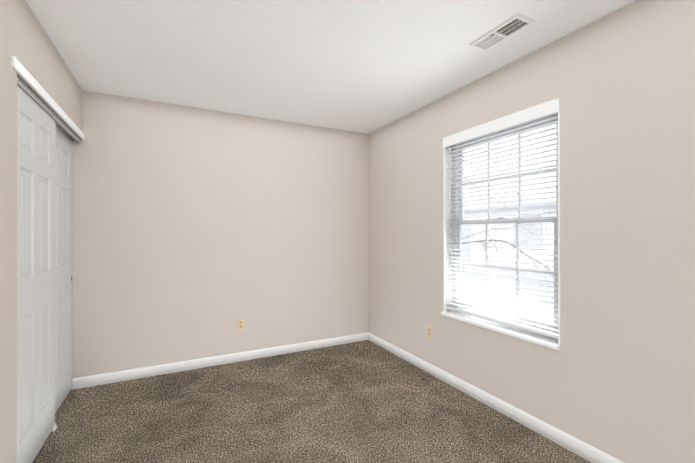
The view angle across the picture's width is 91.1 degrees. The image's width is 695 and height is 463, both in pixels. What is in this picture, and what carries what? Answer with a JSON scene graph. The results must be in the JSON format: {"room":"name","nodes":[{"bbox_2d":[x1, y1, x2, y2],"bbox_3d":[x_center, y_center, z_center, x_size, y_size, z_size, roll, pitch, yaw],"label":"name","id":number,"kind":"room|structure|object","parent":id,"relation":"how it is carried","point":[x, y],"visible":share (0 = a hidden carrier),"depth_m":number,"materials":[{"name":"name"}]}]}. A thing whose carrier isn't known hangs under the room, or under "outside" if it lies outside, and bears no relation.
{"room":"empty bedroom","nodes":[
{"label":"empty bedroom","id":0,"kind":"room"},
{"bbox_2d":[0,0,81,462],"bbox_3d":[-1.207,0.055,0.786,0.115,2.440,4.463,0,0,-27],"label":"wall","id":1,"kind":"structure","parent":0,"point":[26,42],"depth_m":1.57,"materials":[{"name":"beige paint"}]},
{"bbox_2d":[11,55,83,139],"bbox_3d":[-1.853,-0.781,2.180,0.012,0.050,1.394,0,0,-27],"label":"trim","id":2,"kind":"structure","parent":1,"relation":"attached to","point":[18,67],"depth_m":1.90,"materials":[{"name":"white paint"}]},
{"bbox_2d":[17,75,79,142],"bbox_3d":[-1.929,-0.740,2.181,0.095,0.036,1.318,0,0,-27],"label":"closet track","id":3,"kind":"object","parent":1,"relation":"attached to","point":[65,129],"visible":0.38,"depth_m":2.15,"materials":[{"name":"silver metal"}]},
{"bbox_2d":[16,83,55,462],"bbox_3d":[-1.767,0.266,1.911,0.035,1.998,0.693,0,0,-27],"label":"closet door","id":4,"kind":"structure","parent":3,"relation":"hanging from","point":[36,161],"depth_m":1.90,"materials":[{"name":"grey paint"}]},
{"bbox_2d":[55,127,72,413],"bbox_3d":[-2.089,0.267,2.447,0.035,1.998,0.693,0,0,-27],"label":"closet door","id":5,"kind":"structure","parent":3,"relation":"hanging from","point":[63,259],"depth_m":2.54,"materials":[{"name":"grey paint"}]},
{"bbox_2d":[72,90,367,378],"bbox_3d":[-1.350,0.060,3.306,3.480,2.440,0.150,0,0,-27],"label":"wall","id":6,"kind":"structure","parent":0,"point":[198,232],"depth_m":3.23,"materials":[{"name":"beige paint"}]},
{"bbox_2d":[72,332,367,389],"bbox_3d":[-1.002,1.237,3.392,2.760,0.086,0.014,0,0,-27],"label":"baseboard","id":7,"kind":"structure","parent":6,"relation":"attached to","point":[118,376],"depth_m":3.21,"materials":[{"name":"white paint"}]},
{"bbox_2d":[237,318,243,330],"bbox_3d":[-1.055,0.920,3.369,0.070,0.115,0.007,0,0,-27],"label":"outlet","id":8,"kind":"object","parent":6,"relation":"attached to","point":[240,324],"visible":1,"depth_m":3.36,"materials":[{"name":"beige plastic"}]},
{"bbox_2d":[33,340,590,462],"bbox_3d":[-0.298,1.326,1.252,3.830,0.100,4.763,0,0,-27],"label":"floor carpet","id":9,"kind":"object","parent":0,"point":[366,401],"depth_m":2.31,"materials":[{"name":"brown carpet"}]},
{"bbox_2d":[26,0,635,133],"bbox_3d":[-0.298,-1.214,1.257,3.830,0.100,4.763,0,0,-27],"label":"ceiling","id":10,"kind":"structure","parent":0,"point":[365,66],"depth_m":2.16,"materials":[{"name":"white paint"}]},
{"bbox_2d":[469,13,534,50],"bbox_3d":[0.892,-1.155,1.995,0.146,0.014,0.341,0,0,-27],"label":"ceiling vent","id":11,"kind":"object","parent":10,"relation":"in","point":[511,26],"visible":0.98,"depth_m":1.97,"materials":[{"name":"white metal"}]},
{"bbox_2d":[368,0,694,462],"bbox_3d":[1.337,0.057,2.097,0.150,2.440,4.763,0,0,-27],"label":"wall","id":12,"kind":"structure","parent":0,"point":[620,381],"depth_m":1.88,"materials":[{"name":"beige paint"}]},
{"bbox_2d":[427,325,431,338],"bbox_3d":[0.741,0.907,3.080,0.007,0.115,0.070,0,0,-27],"label":"outlet","id":13,"kind":"object","parent":12,"relation":"attached to","point":[429,331],"visible":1,"depth_m":3.08,"materials":[{"name":"beige plastic"}]},
{"bbox_2d":[368,332,623,462],"bbox_3d":[1.264,1.234,2.057,0.014,0.086,4.463,0,0,-27],"label":"baseboard","id":14,"kind":"structure","parent":12,"relation":"attached to","point":[584,450],"depth_m":2.33,"materials":[{"name":"white paint"}]},
{"bbox_2d":[441,310,559,350],"bbox_3d":[1.081,0.700,2.502,0.118,0.030,0.989,0,0,-27],"label":"window sill","id":15,"kind":"structure","parent":12,"relation":"attached to","point":[548,342],"depth_m":2.38,"materials":[{"name":"white paint"}]},
{"bbox_2d":[443,112,559,344],"bbox_3d":[1.092,-0.061,2.510,0.092,1.492,0.990,0,0,-27],"label":"liner","id":16,"kind":"object","parent":12,"relation":"attached to","point":[446,250],"visible":0.43,"depth_m":2.93,"materials":[{"name":"white paint"}]},
{"bbox_2d":[452,113,557,339],"bbox_3d":[1.159,-0.046,2.544,0.058,1.522,0.990,0,0,-27],"label":"window","id":17,"kind":"structure","parent":12,"relation":"in","point":[457,226],"depth_m":2.58,"materials":[{"name":"white plastic"}]},
{"bbox_2d":[443,97,559,338],"bbox_3d":[1.079,-0.075,2.503,0.074,1.462,0.988,0,0,-27],"label":"window blinds","id":18,"kind":"object","parent":17,"relation":"attached to","point":[547,108],"visible":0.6,"depth_m":2.41,"materials":[{"name":"white plastic"}]},
{"bbox_2d":[449,148,449,227],"bbox_3d":[0.895,-0.056,2.845,0.088,1.386,0.039,0,0,21],"label":"blind cord","id":19,"kind":"object","parent":18,"relation":"hanging from","point":[449,148],"depth_m":2.87,"materials":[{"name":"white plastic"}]},
{"bbox_2d":[541,99,557,329],"bbox_3d":[1.256,-0.083,2.122,0.044,1.437,0.142,0,0,3],"label":"blind cord","id":20,"kind":"object","parent":18,"relation":"hanging from","point":[541,192],"depth_m":2.19,"materials":[{"name":"white fabric"}]},
{"label":"outside","id":21,"kind":"structure","parent":0,"visible":0},
{"bbox_2d":[462,271,553,322],"bbox_3d":[31.672,1.937,27.591,77.100,0.020,100.000,0,0,-27],"label":"snow","id":22,"kind":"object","parent":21,"point":[511,292],"depth_m":10.23,"materials":[{"name":"white snow"}]},
{"bbox_2d":[462,144,553,278],"bbox_3d":[2.524,-0.726,6.588,0.864,5.240,4.630,0,0,-27],"label":"tree","id":23,"kind":"object","parent":22,"relation":"on","point":[503,228],"depth_m":5.93,"materials":[{"name":"grey plant"}]},
{"bbox_2d":[462,161,555,283],"bbox_3d":[9.938,-0.765,16.396,8.700,5.340,12.700,0,0,-27],"label":"house","id":24,"kind":"structure","parent":22,"relation":"on","point":[503,234],"depth_m":14.33,"materials":[{"name":"white"}]}
]}

